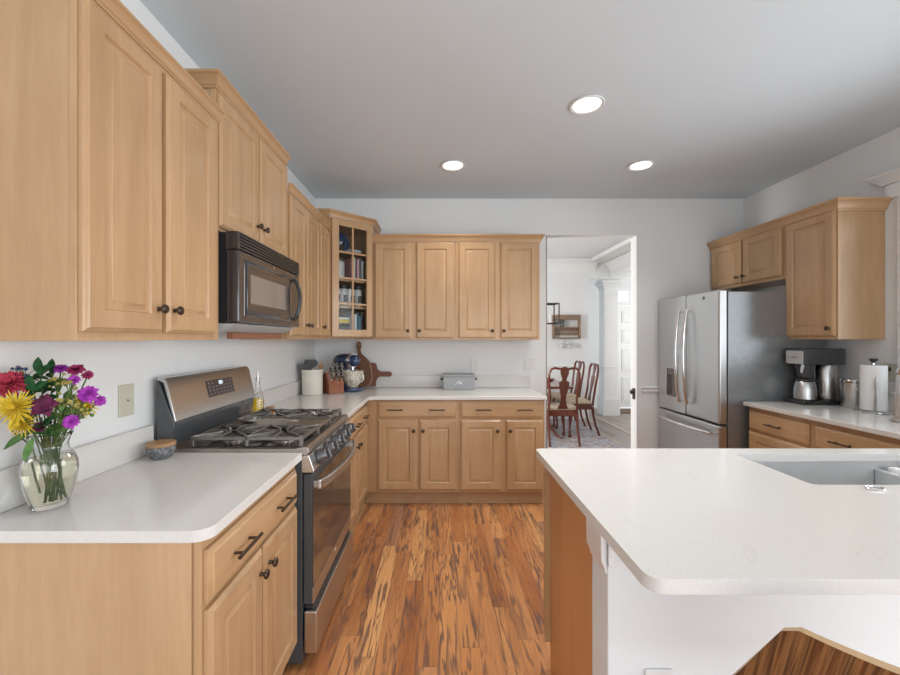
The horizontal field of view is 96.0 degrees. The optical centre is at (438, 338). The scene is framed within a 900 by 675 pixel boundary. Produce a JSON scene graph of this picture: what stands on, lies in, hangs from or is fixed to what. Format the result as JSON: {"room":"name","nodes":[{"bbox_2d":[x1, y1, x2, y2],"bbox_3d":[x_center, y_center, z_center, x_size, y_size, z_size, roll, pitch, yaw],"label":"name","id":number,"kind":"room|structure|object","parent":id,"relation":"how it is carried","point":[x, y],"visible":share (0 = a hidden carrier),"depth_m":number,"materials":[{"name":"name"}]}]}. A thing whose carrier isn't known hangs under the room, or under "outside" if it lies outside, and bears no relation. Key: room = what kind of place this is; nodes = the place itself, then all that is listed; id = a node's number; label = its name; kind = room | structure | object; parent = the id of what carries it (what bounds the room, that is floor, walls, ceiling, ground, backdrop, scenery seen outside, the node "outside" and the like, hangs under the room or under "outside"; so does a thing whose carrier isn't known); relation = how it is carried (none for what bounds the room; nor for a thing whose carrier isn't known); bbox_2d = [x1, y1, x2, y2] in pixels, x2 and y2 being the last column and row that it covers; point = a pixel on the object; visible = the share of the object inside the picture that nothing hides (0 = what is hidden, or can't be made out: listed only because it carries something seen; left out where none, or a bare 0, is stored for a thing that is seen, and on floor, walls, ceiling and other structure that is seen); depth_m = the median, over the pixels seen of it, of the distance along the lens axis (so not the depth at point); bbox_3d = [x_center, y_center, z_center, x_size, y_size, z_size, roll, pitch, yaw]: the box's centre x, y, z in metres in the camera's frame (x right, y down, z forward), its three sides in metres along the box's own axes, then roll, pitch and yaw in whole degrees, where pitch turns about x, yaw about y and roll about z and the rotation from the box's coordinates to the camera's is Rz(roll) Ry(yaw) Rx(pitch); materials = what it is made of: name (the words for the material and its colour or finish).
{"room":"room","nodes":[
{"label":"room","id":0,"kind":"room"},
{"bbox_2d":[0,0,314,468],"bbox_3d":[-1.260,0.011,2.525,0.100,2.757,11.050,0,0,0],"label":"wall","id":1,"kind":"structure","parent":0,"point":[113,364],"depth_m":1.65,"materials":[{"name":"grey paint"}]},
{"bbox_2d":[0,0,224,340],"bbox_3d":[-1.036,-0.467,1.337,0.344,0.947,0.686,0,0,0],"label":"upper cabinet","id":2,"kind":"object","parent":1,"relation":"attached to","point":[109,145],"visible":1,"depth_m":1.07,"materials":[{"name":"brown wood"}]},
{"bbox_2d":[118,383,133,417],"bbox_3d":[-1.203,0.238,1.562,0.012,0.122,0.075,0,0,0],"label":"wall outlet","id":3,"kind":"object","parent":1,"relation":"attached to","point":[125,392],"visible":1,"depth_m":1.55,"materials":[{"name":"beige plastic"}]},
{"bbox_2d":[184,68,290,256],"bbox_3d":[-1.043,-0.777,2.048,0.330,0.643,0.800,0,0,0],"label":"upper cabinet","id":4,"kind":"object","parent":1,"relation":"attached to","point":[252,169],"visible":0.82,"depth_m":1.91,"materials":[{"name":"brown wood"}]},
{"bbox_2d":[218,231,301,338],"bbox_3d":[-0.998,-0.226,2.072,0.418,0.455,0.743,0,0,0],"label":"microwave","id":5,"kind":"object","parent":4,"relation":"attached to","point":[259,290],"depth_m":1.87,"materials":[{"name":"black metal"}]},
{"bbox_2d":[281,183,321,338],"bbox_3d":[-1.036,-0.467,2.764,0.344,0.947,0.625,0,0,0],"label":"upper cabinet","id":6,"kind":"object","parent":1,"relation":"attached to","point":[303,224],"visible":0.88,"depth_m":2.72,"materials":[{"name":"brown wood"}]},
{"bbox_2d":[318,215,330,338],"bbox_3d":[-1.036,-0.467,3.212,0.344,0.947,0.268,0,0,0],"label":"upper cabinet","id":7,"kind":"object","parent":1,"relation":"attached to","point":[325,225],"visible":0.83,"depth_m":3.19,"materials":[{"name":"brown wood"}]},
{"bbox_2d":[238,417,259,422],"bbox_3d":[-0.955,0.411,2.035,0.110,0.020,0.079,0,0,0],"label":"bowl","id":8,"kind":"object","parent":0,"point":[244,419],"depth_m":2.04,"materials":[{"name":"silver metal"}]},
{"bbox_2d":[283,409,630,674],"bbox_3d":[1.995,1.415,2.525,6.410,0.050,11.050,0,0,0],"label":"floor","id":9,"kind":"structure","parent":0,"point":[428,588],"depth_m":2.20,"materials":[{"name":"brown wood"}]},
{"bbox_2d":[0,466,297,674],"bbox_3d":[-0.877,0.949,1.350,0.662,0.885,0.672,0,0,0],"label":"base cabinet","id":10,"kind":"object","parent":9,"relation":"on","point":[225,603],"visible":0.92,"depth_m":1.01,"materials":[{"name":"brown wood"}]},
{"bbox_2d":[0,425,301,542],"bbox_3d":[-0.889,0.432,1.343,0.638,0.145,0.690,0,0,0],"label":"countertop","id":11,"kind":"structure","parent":10,"relation":"on","point":[120,494],"depth_m":1.19,"materials":[{"name":"white stone"}]},
{"bbox_2d":[18,429,78,511],"bbox_3d":[-1.100,0.369,1.145,0.125,0.209,0.125,0,0,0],"label":"vase","id":12,"kind":"object","parent":11,"relation":"on","point":[48,476],"visible":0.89,"depth_m":1.11,"materials":[{"name":"clear glass"}]},
{"bbox_2d":[0,370,35,435],"bbox_3d":[-1.119,0.268,1.085,0.071,0.370,0.126,0,0,42],"label":"chrysanthemum","id":13,"kind":"object","parent":12,"relation":"in","point":[12,381],"visible":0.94,"depth_m":1.06,"materials":[{"name":"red plant"}]},
{"bbox_2d":[3,431,33,461],"bbox_3d":[-1.118,0.337,1.086,0.066,0.176,0.081,0,0,-30],"label":"drooping leaf","id":14,"kind":"object","parent":12,"relation":"in","point":[28,448],"visible":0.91,"depth_m":1.07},
{"bbox_2d":[0,390,37,438],"bbox_3d":[-1.062,0.291,1.064,0.089,0.325,0.163,0,0,13],"label":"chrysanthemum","id":15,"kind":"object","parent":12,"relation":"in","point":[11,406],"visible":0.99,"depth_m":1.02,"materials":[{"name":"yellow plant"}]},
{"bbox_2d":[6,413,37,437],"bbox_3d":[-1.094,0.322,1.106,0.073,0.263,0.123,0,0,0],"label":"spider mum","id":16,"kind":"object","parent":12,"relation":"in","point":[22,425],"visible":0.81,"depth_m":1.06,"materials":[{"name":"yellow plant"}]},
{"bbox_2d":[10,365,37,421],"bbox_3d":[-1.126,0.212,1.110,0.057,0.279,0.059,0,0,0],"label":"flower sprig","id":17,"kind":"object","parent":12,"relation":"in","point":[17,367],"visible":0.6,"depth_m":1.09,"materials":[{"name":"blue plant"}]},
{"bbox_2d":[22,375,55,435],"bbox_3d":[-1.086,0.223,1.100,0.080,0.257,0.079,0,0,42],"label":"leaf sprig","id":18,"kind":"object","parent":12,"relation":"in","point":[32,387],"visible":0.56,"depth_m":1.08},
{"bbox_2d":[24,357,61,435],"bbox_3d":[-1.100,0.201,1.114,0.086,0.301,0.083,0,0,0],"label":"leaf sprig","id":19,"kind":"object","parent":12,"relation":"on","point":[38,367],"visible":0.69,"depth_m":1.11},
{"bbox_2d":[30,393,59,435],"bbox_3d":[-1.065,0.298,1.082,0.151,0.310,0.055,0,0,35],"label":"rose","id":20,"kind":"object","parent":12,"relation":"in","point":[42,405],"visible":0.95,"depth_m":1.04,"materials":[{"name":"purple plant"}]},
{"bbox_2d":[34,417,56,438],"bbox_3d":[-1.054,0.277,1.091,0.108,0.148,0.056,0,0,42],"label":"leaf sprig","id":21,"kind":"object","parent":12,"relation":"in","point":[47,420],"visible":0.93,"depth_m":1.07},
{"bbox_2d":[40,358,64,424],"bbox_3d":[-1.096,0.203,1.141,0.076,0.296,0.072,0,0,0],"label":"leaf sprig","id":22,"kind":"object","parent":12,"relation":"on","point":[50,373],"visible":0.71,"depth_m":1.14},
{"bbox_2d":[46,420,69,439],"bbox_3d":[-1.036,0.283,1.105,0.114,0.137,0.056,0,0,37],"label":"leaf sprig","id":23,"kind":"object","parent":12,"relation":"in","point":[54,426],"visible":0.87,"depth_m":1.10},
{"bbox_2d":[47,372,71,423],"bbox_3d":[-1.056,0.223,1.116,0.079,0.257,0.053,0,0,19],"label":"flower sprig","id":24,"kind":"object","parent":12,"relation":"on","point":[58,385],"visible":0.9,"depth_m":1.11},
{"bbox_2d":[53,365,68,430],"bbox_3d":[-1.070,0.263,1.141,0.056,0.380,0.034,0,0,26],"label":"carnation","id":25,"kind":"object","parent":12,"relation":"in","point":[59,368],"visible":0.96,"depth_m":1.13,"materials":[{"name":"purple plant"}]},
{"bbox_2d":[50,402,80,438],"bbox_3d":[-1.033,0.260,1.086,0.125,0.182,0.064,0,0,17],"label":"flower sprig","id":26,"kind":"object","parent":12,"relation":"in","point":[60,409],"visible":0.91,"depth_m":1.07,"materials":[{"name":"green plant"}]},
{"bbox_2d":[57,380,77,416],"bbox_3d":[-1.016,0.232,1.108,0.126,0.238,0.062,0,0,43],"label":"flower sprig","id":27,"kind":"object","parent":12,"relation":"in","point":[70,396],"visible":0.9,"depth_m":1.10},
{"bbox_2d":[55,414,80,442],"bbox_3d":[-1.035,0.327,1.096,0.179,0.253,0.032,0,0,25],"label":"carnation","id":28,"kind":"object","parent":12,"relation":"in","point":[70,421],"visible":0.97,"depth_m":1.06,"materials":[{"name":"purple plant"}]},
{"bbox_2d":[56,398,87,432],"bbox_3d":[-1.021,0.253,1.091,0.135,0.197,0.067,0,0,9],"label":"flower sprig","id":29,"kind":"object","parent":12,"relation":"in","point":[76,405],"visible":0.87,"depth_m":1.08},
{"bbox_2d":[65,364,86,386],"bbox_3d":[-1.049,0.263,1.146,0.091,0.380,0.042,0,0,0],"label":"carnation","id":30,"kind":"object","parent":12,"relation":"in","point":[74,369],"visible":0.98,"depth_m":1.14,"materials":[{"name":"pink plant"}]},
{"bbox_2d":[62,385,98,435],"bbox_3d":[-1.025,0.291,1.118,0.184,0.325,0.040,0,0,12],"label":"carnation","id":31,"kind":"object","parent":12,"relation":"in","point":[88,394],"visible":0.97,"depth_m":1.10,"materials":[{"name":"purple plant"}]},
{"bbox_2d":[65,393,100,432],"bbox_3d":[-1.025,0.301,1.137,0.132,0.305,0.063,0,0,0],"label":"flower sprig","id":32,"kind":"object","parent":12,"relation":"in","point":[88,405],"visible":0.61,"depth_m":1.13,"materials":[{"name":"yellow plant"}]},
{"bbox_2d":[66,395,106,436],"bbox_3d":[-1.026,0.307,1.148,0.163,0.294,0.024,0,0,3],"label":"carnation","id":33,"kind":"object","parent":12,"relation":"in","point":[101,400],"visible":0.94,"depth_m":1.14,"materials":[{"name":"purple plant"}]},
{"bbox_2d":[145,439,176,459],"bbox_3d":[-1.105,0.443,1.610,0.104,0.063,0.104,0,0,0],"label":"salt bowl","id":34,"kind":"object","parent":11,"relation":"on","point":[160,449],"visible":1,"depth_m":1.58,"materials":[{"name":"stone"}]},
{"bbox_2d":[157,366,355,664],"bbox_3d":[-0.824,0.777,2.059,0.743,1.225,0.736,0,0,0],"label":"gas range","id":35,"kind":"object","parent":9,"relation":"on","point":[201,411],"visible":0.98,"depth_m":1.83,"materials":[{"name":"grey metal"}]},
{"bbox_2d":[174,414,347,454],"bbox_3d":[-0.839,0.470,2.059,0.592,0.036,0.736,0,0,0],"label":"cooktop","id":36,"kind":"object","parent":35,"relation":"in","point":[312,444],"depth_m":1.77,"materials":[{"name":"metal"}]},
{"bbox_2d":[238,417,297,422],"bbox_3d":[-0.862,0.408,2.035,0.295,0.026,0.079,0,0,0],"label":"serving spoon","id":37,"kind":"object","parent":35,"relation":"on","point":[243,419],"visible":1,"depth_m":2.04,"materials":[{"name":"silver metal"}]},
{"bbox_2d":[347,402,369,533],"bbox_3d":[-0.877,0.949,2.898,0.662,0.885,0.928,0,0,0],"label":"base cabinet","id":38,"kind":"object","parent":9,"relation":"on","point":[359,418],"visible":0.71,"depth_m":2.97,"materials":[{"name":"brown wood"}]},
{"bbox_2d":[262,375,546,417],"bbox_3d":[-0.160,0.432,3.195,2.096,0.145,1.526,0,0,0],"label":"countertop","id":39,"kind":"structure","parent":38,"relation":"on","point":[394,387],"depth_m":3.38,"materials":[{"name":"white stone"}]},
{"bbox_2d":[252,369,263,412],"bbox_3d":[-1.115,0.332,2.492,0.074,0.285,0.074,0,0,0],"label":"oil bottle","id":40,"kind":"object","parent":39,"relation":"on","point":[258,403],"visible":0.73,"depth_m":2.47,"materials":[{"name":"clear glass"}]},
{"bbox_2d":[301,369,323,394],"bbox_3d":[-1.080,0.368,3.455,0.188,0.211,0.188,0,0,0],"label":"utensil crock","id":41,"kind":"object","parent":39,"relation":"on","point":[312,380],"visible":0.94,"depth_m":3.38,"materials":[{"name":"beige ceramic"}]},
{"bbox_2d":[323,372,343,393],"bbox_3d":[-0.921,0.380,3.527,0.136,0.188,0.142,0,0,-38],"label":"knife block","id":42,"kind":"object","parent":39,"relation":"on","point":[334,387],"visible":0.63,"depth_m":3.48,"materials":[{"name":"brown wood"}]},
{"bbox_2d":[333,353,363,391],"bbox_3d":[-0.820,0.304,3.692,0.368,0.340,0.200,0,0,33],"label":"stand mixer","id":43,"kind":"object","parent":39,"relation":"on","point":[352,378],"visible":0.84,"depth_m":3.62,"materials":[{"name":"metal"}]},
{"bbox_2d":[343,370,363,386],"bbox_3d":[-0.781,0.363,3.667,0.199,0.149,0.199,0,0,-45],"label":"bowl","id":44,"kind":"object","parent":43,"relation":"on","point":[351,378],"depth_m":3.60,"materials":[{"name":"beige ceramic"}]},
{"bbox_2d":[355,341,372,386],"bbox_3d":[-0.729,0.246,3.886,0.189,0.438,0.059,0,0,0],"label":"cutting board","id":45,"kind":"object","parent":39,"relation":"on","point":[365,364],"visible":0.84,"depth_m":3.88,"materials":[{"name":"brown wood"}]},
{"bbox_2d":[369,363,391,385],"bbox_3d":[-0.607,0.348,3.910,0.304,0.227,0.038,0,0,0],"label":"cutting board","id":46,"kind":"object","parent":39,"relation":"on","point":[376,373],"visible":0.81,"depth_m":3.90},
{"bbox_2d":[441,373,476,389],"bbox_3d":[0.185,0.404,3.824,0.343,0.141,0.190,0,0,0],"label":"storage box","id":47,"kind":"object","parent":39,"relation":"on","point":[451,381],"visible":1,"depth_m":3.73,"materials":[{"name":"grey metal"}]},
{"bbox_2d":[364,400,457,502],"bbox_3d":[-0.244,0.949,3.633,0.806,0.885,0.650,0,0,0],"label":"base cabinet","id":48,"kind":"object","parent":9,"relation":"on","point":[412,445],"visible":0.89,"depth_m":3.34,"materials":[{"name":"brown wood"}]},
{"bbox_2d":[458,400,543,502],"bbox_3d":[0.517,0.949,3.633,0.715,0.885,0.650,0,0,0],"label":"base cabinet","id":49,"kind":"object","parent":9,"relation":"on","point":[498,440],"visible":0.88,"depth_m":3.34,"materials":[{"name":"brown wood"}]},
{"bbox_2d":[544,467,591,674],"bbox_3d":[1.390,0.948,1.506,1.888,0.883,0.531,0,0,0],"label":"base cabinet","id":50,"kind":"object","parent":9,"relation":"on","point":[567,554],"visible":0.06,"depth_m":1.48,"materials":[{"name":"brown wood"}]},
{"bbox_2d":[536,448,899,594],"bbox_3d":[1.695,0.490,1.274,2.560,0.030,0.952,0,0,0],"label":"countertop","id":51,"kind":"structure","parent":50,"relation":"on","point":[683,521],"depth_m":1.08,"materials":[{"name":"white stone"}]},
{"bbox_2d":[753,461,899,484],"bbox_3d":[1.637,0.620,1.490,0.869,0.227,0.377,0,0,0],"label":"sink","id":52,"kind":"object","parent":51,"relation":"in","point":[812,472],"visible":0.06,"depth_m":1.67,"materials":[{"name":"metal"}]},
{"bbox_2d":[547,420,621,447],"bbox_3d":[1.335,1.383,5.725,1.970,0.011,2.250,0,0,0],"label":"rug","id":53,"kind":"object","parent":9,"relation":"on","point":[589,438],"visible":0.04,"depth_m":5.53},
{"bbox_2d":[547,377,573,438],"bbox_3d":[1.260,1.007,6.070,1.080,0.737,1.420,0,0,0],"label":"dining table","id":54,"kind":"object","parent":53,"relation":"on","point":[555,384],"visible":0.07,"depth_m":5.57,"materials":[{"name":"brown wood"}]},
{"bbox_2d":[547,367,580,446],"bbox_3d":[1.600,0.872,5.413,0.543,1.025,0.566,0,0,0],"label":"dining chair","id":55,"kind":"object","parent":53,"relation":"on","point":[562,408],"visible":0.83,"depth_m":5.21,"materials":[{"name":"brown wood"}]},
{"bbox_2d":[547,360,585,426],"bbox_3d":[2.022,0.872,6.546,0.566,1.025,0.543,0,0,-2],"label":"dining chair","id":56,"kind":"object","parent":53,"relation":"on","point":[554,395],"visible":0.6,"depth_m":6.45,"materials":[{"name":"brown wood"}]},
{"bbox_2d":[554,363,599,435],"bbox_3d":[2.022,0.872,5.953,0.566,1.025,0.543,0,0,4],"label":"dining chair","id":57,"kind":"object","parent":53,"relation":"on","point":[585,404],"visible":0.89,"depth_m":5.78,"materials":[{"name":"brown wood"}]},
{"bbox_2d":[658,289,825,447],"bbox_3d":[2.501,0.503,3.501,0.889,1.766,0.850,0,0,0],"label":"refrigerator","id":58,"kind":"object","parent":9,"relation":"on","point":[720,350],"visible":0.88,"depth_m":3.08,"materials":[{"name":"metal"}]},
{"bbox_2d":[749,407,814,447],"bbox_3d":[2.629,0.949,2.786,0.691,0.885,0.528,0,0,0],"label":"base cabinet","id":59,"kind":"object","parent":9,"relation":"on","point":[768,429],"visible":0.17,"depth_m":2.76,"materials":[{"name":"brown wood"}]},
{"bbox_2d":[733,627,899,674],"bbox_3d":[0.834,0.934,0.722,0.596,0.914,0.441,0,0,33],"label":"bar stool","id":60,"kind":"object","parent":9,"relation":"on","point":[793,650],"visible":1,"depth_m":0.66,"materials":[{"name":"brown wood"}]},
{"bbox_2d":[815,421,899,447],"bbox_3d":[2.629,0.949,2.138,0.691,0.885,0.765,0,0,0],"label":"base cabinet","id":61,"kind":"object","parent":9,"relation":"on","point":[826,435],"visible":0.08,"depth_m":2.30,"materials":[{"name":"brown wood"}]},
{"bbox_2d":[743,387,899,439],"bbox_3d":[2.635,0.432,2.407,0.679,0.145,1.306,0,0,0],"label":"countertop","id":62,"kind":"structure","parent":61,"relation":"on","point":[878,424],"depth_m":2.53,"materials":[{"name":"white stone"}]},
{"bbox_2d":[784,348,845,404],"bbox_3d":[2.743,0.273,2.966,0.314,0.402,0.173,0,0,0],"label":"coffee maker","id":63,"kind":"object","parent":62,"relation":"on","point":[824,362],"visible":0.92,"depth_m":2.91,"materials":[{"name":"black plastic"}]},
{"bbox_2d":[795,364,815,377],"bbox_3d":[2.677,0.236,2.962,0.116,0.098,0.116,0,0,0],"label":"basket","id":64,"kind":"object","parent":63,"relation":"on","point":[808,369],"depth_m":2.93,"materials":[{"name":"grey plastic"}]},
{"bbox_2d":[793,378,821,399],"bbox_3d":[2.677,0.367,2.956,0.132,0.151,0.145,0,0,0],"label":"carafe","id":65,"kind":"object","parent":63,"relation":"on","point":[804,388],"visible":1,"depth_m":2.92,"materials":[{"name":"metal"}]},
{"bbox_2d":[840,378,858,407],"bbox_3d":[2.862,0.377,2.792,0.144,0.195,0.145,0,0,0],"label":"canister","id":66,"kind":"object","parent":62,"relation":"on","point":[849,387],"visible":0.56,"depth_m":2.76,"materials":[{"name":"metal"}]},
{"bbox_2d":[854,358,893,414],"bbox_3d":[2.800,0.301,2.610,0.180,0.346,0.180,0,0,0],"label":"paper towel holder","id":67,"kind":"object","parent":62,"relation":"on","point":[873,360],"visible":0.75,"depth_m":2.55,"materials":[{"name":"silver metal"}]},
{"bbox_2d":[859,365,887,411],"bbox_3d":[2.800,0.316,2.610,0.126,0.288,0.126,0,0,0],"label":"paper towel roll","id":68,"kind":"object","parent":67,"relation":"on","point":[868,374],"visible":0.94,"depth_m":2.57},
{"bbox_2d":[891,367,899,422],"bbox_3d":[2.632,0.318,2.300,0.092,0.313,0.092,0,0,0],"label":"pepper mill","id":69,"kind":"object","parent":62,"relation":"on","point":[896,418],"visible":1,"depth_m":2.30,"materials":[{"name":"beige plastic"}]},
{"bbox_2d":[140,0,899,257],"bbox_3d":[1.995,-1.407,2.525,6.610,0.080,11.250,0,0,0],"label":"ceiling","id":70,"kind":"structure","parent":0,"point":[366,99],"depth_m":2.21,"materials":[{"name":"paint"}]},
{"bbox_2d":[440,160,465,170],"bbox_3d":[0.110,-1.361,3.190,0.198,0.010,0.198,0,0,0],"label":"recessed light","id":71,"kind":"object","parent":70,"relation":"in","point":[450,165],"visible":1,"depth_m":3.19,"materials":[{"name":"white"}]},
{"bbox_2d":[443,162,462,169],"bbox_3d":[0.110,-1.363,3.190,0.152,0.005,0.152,0,0,0],"label":"diffuser","id":72,"kind":"object","parent":71,"relation":"attached to","point":[446,165],"depth_m":3.19,"materials":[{"name":"white"}]},
{"bbox_2d":[547,303,559,323],"bbox_3d":[1.285,-0.787,5.825,0.825,1.158,0.265,0,0,0],"label":"lantern chandelier","id":73,"kind":"object","parent":70,"relation":"hanging from","point":[553,304],"visible":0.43,"depth_m":5.70,"materials":[{"name":"metal"}]},
{"bbox_2d":[569,95,604,114],"bbox_3d":[0.863,-1.361,2.361,0.198,0.010,0.198,0,0,0],"label":"recessed light","id":74,"kind":"object","parent":70,"relation":"in","point":[587,104],"visible":1,"depth_m":2.36,"materials":[{"name":"white paint"}]},
{"bbox_2d":[573,97,600,111],"bbox_3d":[0.863,-1.363,2.361,0.152,0.005,0.152,0,0,0],"label":"diffuser","id":75,"kind":"object","parent":74,"relation":"attached to","point":[582,104],"depth_m":2.36,"materials":[{"name":"white"}]},
{"bbox_2d":[627,160,654,170],"bbox_3d":[1.590,-1.361,3.190,0.198,0.010,0.198,0,0,0],"label":"recessed light","id":76,"kind":"object","parent":70,"relation":"in","point":[641,165],"visible":1,"depth_m":3.19,"materials":[{"name":"white"}]},
{"bbox_2d":[630,162,651,169],"bbox_3d":[1.590,-1.363,3.190,0.152,0.005,0.152,0,0,0],"label":"diffuser","id":77,"kind":"object","parent":76,"relation":"attached to","point":[636,165],"depth_m":3.19,"materials":[{"name":"white"}]},
{"bbox_2d":[315,199,742,447],"bbox_3d":[0.933,0.011,4.018,4.287,2.757,0.115,0,0,0],"label":"wall","id":78,"kind":"structure","parent":0,"point":[674,255],"depth_m":3.96,"materials":[{"name":"grey paint"}]},
{"bbox_2d":[316,208,381,338],"bbox_3d":[-0.885,-0.529,3.637,0.646,1.072,0.642,0,0,0],"label":"upper cabinet","id":79,"kind":"object","parent":78,"relation":"attached to","point":[358,230],"visible":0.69,"depth_m":3.51,"materials":[{"name":"brown wood"}]},
{"bbox_2d":[340,285,346,305],"bbox_3d":[-0.833,-0.372,3.535,0.066,0.186,0.067,0,0,-43],"label":"storage jar","id":80,"kind":"object","parent":79,"relation":"on","point":[343,288],"visible":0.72,"depth_m":3.51,"materials":[{"name":"clear glass"}]},
{"bbox_2d":[344,258,350,277],"bbox_3d":[-0.815,-0.606,3.589,0.020,0.190,0.158,0,0,-43],"label":"book","id":81,"kind":"object","parent":79,"relation":"on","point":[347,262],"visible":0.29,"depth_m":3.55,"materials":[{"name":"paper"}]},
{"bbox_2d":[339,252,365,262],"bbox_3d":[-0.906,-0.741,3.658,0.580,0.018,0.577,0,0,0],"label":"shelf","id":82,"kind":"object","parent":79,"relation":"attached to","point":[345,255],"depth_m":3.57,"materials":[{"name":"brown wood"}]},
{"bbox_2d":[339,278,365,287],"bbox_3d":[-0.906,-0.501,3.658,0.580,0.018,0.577,0,0,0],"label":"shelf","id":83,"kind":"object","parent":79,"relation":"attached to","point":[361,283],"depth_m":3.56,"materials":[{"name":"brown wood"}]},
{"bbox_2d":[339,306,365,311],"bbox_3d":[-0.906,-0.269,3.658,0.580,0.018,0.577,0,0,0],"label":"shelf","id":84,"kind":"object","parent":79,"relation":"attached to","point":[341,308],"depth_m":3.62,"materials":[{"name":"brown wood"}]},
{"bbox_2d":[354,286,361,306],"bbox_3d":[-0.728,-0.372,3.634,0.066,0.186,0.067,0,0,-43],"label":"storage jar","id":85,"kind":"object","parent":79,"relation":"on","point":[358,293],"visible":0.76,"depth_m":3.60,"materials":[{"name":"clear glass"}]},
{"bbox_2d":[372,234,454,339],"bbox_3d":[-0.225,-0.459,3.773,0.740,0.942,0.370,0,0,0],"label":"upper cabinet","id":86,"kind":"object","parent":78,"relation":"attached to","point":[414,274],"visible":1,"depth_m":3.62,"materials":[{"name":"brown wood"}]},
{"bbox_2d":[455,234,544,339],"bbox_3d":[0.546,-0.459,3.773,0.799,0.942,0.370,0,0,0],"label":"upper cabinet","id":87,"kind":"object","parent":78,"relation":"attached to","point":[497,276],"visible":0.98,"depth_m":3.62,"materials":[{"name":"brown wood"}]},
{"bbox_2d":[546,235,546,447],"bbox_3d":[1.052,0.191,4.018,0.009,2.399,0.119,0,0,0],"label":"trim","id":88,"kind":"structure","parent":78,"relation":"attached to","point":[546,235],"depth_m":3.96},
{"bbox_2d":[547,238,630,262],"bbox_3d":[0.875,-1.335,5.539,4.171,0.060,2.918,0,0,0],"label":"trim","id":89,"kind":"structure","parent":78,"relation":"attached to","point":[624,247],"depth_m":6.45,"materials":[{"name":"white paint"}]},
{"bbox_2d":[589,263,630,281],"bbox_3d":[2.913,-1.208,5.840,0.654,0.315,3.520,0,0,0],"label":"trim","id":90,"kind":"structure","parent":78,"relation":"attached to","point":[602,272],"depth_m":7.00,"materials":[{"name":"white paint"}]},
{"bbox_2d":[604,251,630,272],"bbox_3d":[2.904,-1.214,5.535,0.110,0.165,2.890,0,0,0],"label":"trim","id":91,"kind":"structure","parent":78,"relation":"attached to","point":[622,261],"depth_m":6.51,"materials":[{"name":"white paint"}]},
{"bbox_2d":[631,235,637,447],"bbox_3d":[1.935,0.191,4.017,0.011,2.399,0.122,0,0,0],"label":"trim","id":92,"kind":"structure","parent":78,"relation":"attached to","point":[634,240],"depth_m":4.00,"materials":[{"name":"grey paint"}]},
{"bbox_2d":[547,273,588,410],"bbox_3d":[0.688,0.011,7.060,3.796,2.757,0.120,0,0,0],"label":"wall","id":93,"kind":"structure","parent":0,"point":[571,290],"depth_m":7.00,"materials":[{"name":"white paint"}]},
{"bbox_2d":[552,315,580,338],"bbox_3d":[2.183,-0.200,6.949,0.471,0.410,0.097,0,0,0],"label":"wine rack","id":94,"kind":"object","parent":93,"relation":"attached to","point":[555,330],"visible":0.93,"depth_m":6.90,"materials":[{"name":"brown wood"}]},
{"bbox_2d":[547,262,597,272],"bbox_3d":[0.745,-1.222,6.944,3.910,0.165,0.110,0,0,0],"label":"trim","id":95,"kind":"structure","parent":93,"relation":"attached to","point":[552,267],"depth_m":6.95,"materials":[{"name":"white paint"}]},
{"bbox_2d":[594,280,622,415],"bbox_3d":[3.105,0.171,7.420,0.380,2.438,0.370,0,0,0],"label":"column","id":96,"kind":"structure","parent":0,"point":[608,401],"depth_m":7.30,"materials":[{"name":"white paint"}]},
{"bbox_2d":[589,278,630,401],"bbox_3d":[3.350,0.011,8.110,3.700,2.757,0.120,0,0,0],"label":"wall","id":97,"kind":"structure","parent":0,"point":[593,291],"depth_m":8.05,"materials":[{"name":"white paint"}]},
{"bbox_2d":[618,305,630,407],"bbox_3d":[3.965,0.360,8.097,0.870,2.040,0.057,0,0,0],"label":"door","id":98,"kind":"structure","parent":97,"relation":"in","point":[624,311],"depth_m":8.08,"materials":[{"name":"white paint"}]},
{"bbox_2d":[586,518,899,674],"bbox_3d":[1.711,0.948,1.173,2.528,0.882,0.130,0,0,0],"label":"wall","id":99,"kind":"structure","parent":0,"point":[635,628],"depth_m":1.12,"materials":[{"name":"white paint"}]},
{"bbox_2d":[645,669,671,674],"bbox_3d":[0.606,0.972,1.117,0.075,0.118,0.009,0,0,0],"label":"wall outlet","id":100,"kind":"object","parent":99,"relation":"attached to","point":[647,671],"visible":1,"depth_m":1.11,"materials":[{"name":"white plastic"}]},
{"bbox_2d":[743,127,899,392],"bbox_3d":[3.037,0.011,0.480,0.120,2.757,6.960,0,0,0],"label":"wall","id":101,"kind":"structure","parent":0,"point":[845,174],"depth_m":2.91,"materials":[{"name":"grey paint"}]},
{"bbox_2d":[707,218,785,290],"bbox_3d":[2.792,-0.695,3.534,0.366,0.470,0.843,0,0,0],"label":"upper cabinet","id":102,"kind":"object","parent":101,"relation":"attached to","point":[753,258],"visible":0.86,"depth_m":3.45,"materials":[{"name":"brown wood"}]},
{"bbox_2d":[779,197,892,338],"bbox_3d":[2.792,-0.462,2.882,0.366,0.936,0.456,0,0,0],"label":"upper cabinet","id":103,"kind":"object","parent":101,"relation":"attached to","point":[835,247],"visible":0.96,"depth_m":2.70,"materials":[{"name":"brown wood"}]},
{"bbox_2d":[865,167,899,393],"bbox_3d":[2.933,-0.360,1.778,0.085,1.440,1.949,0,0,0],"label":"trim","id":104,"kind":"structure","parent":101,"relation":"attached to","point":[884,179],"depth_m":2.61,"materials":[{"name":"white paint"}]},
{"bbox_2d":[883,363,895,381],"bbox_3d":[2.972,0.225,2.672,0.009,0.118,0.075,0,0,0],"label":"wall outlet","id":105,"kind":"object","parent":101,"relation":"attached to","point":[891,374],"visible":0.66,"depth_m":2.65,"materials":[{"name":"beige plastic"}]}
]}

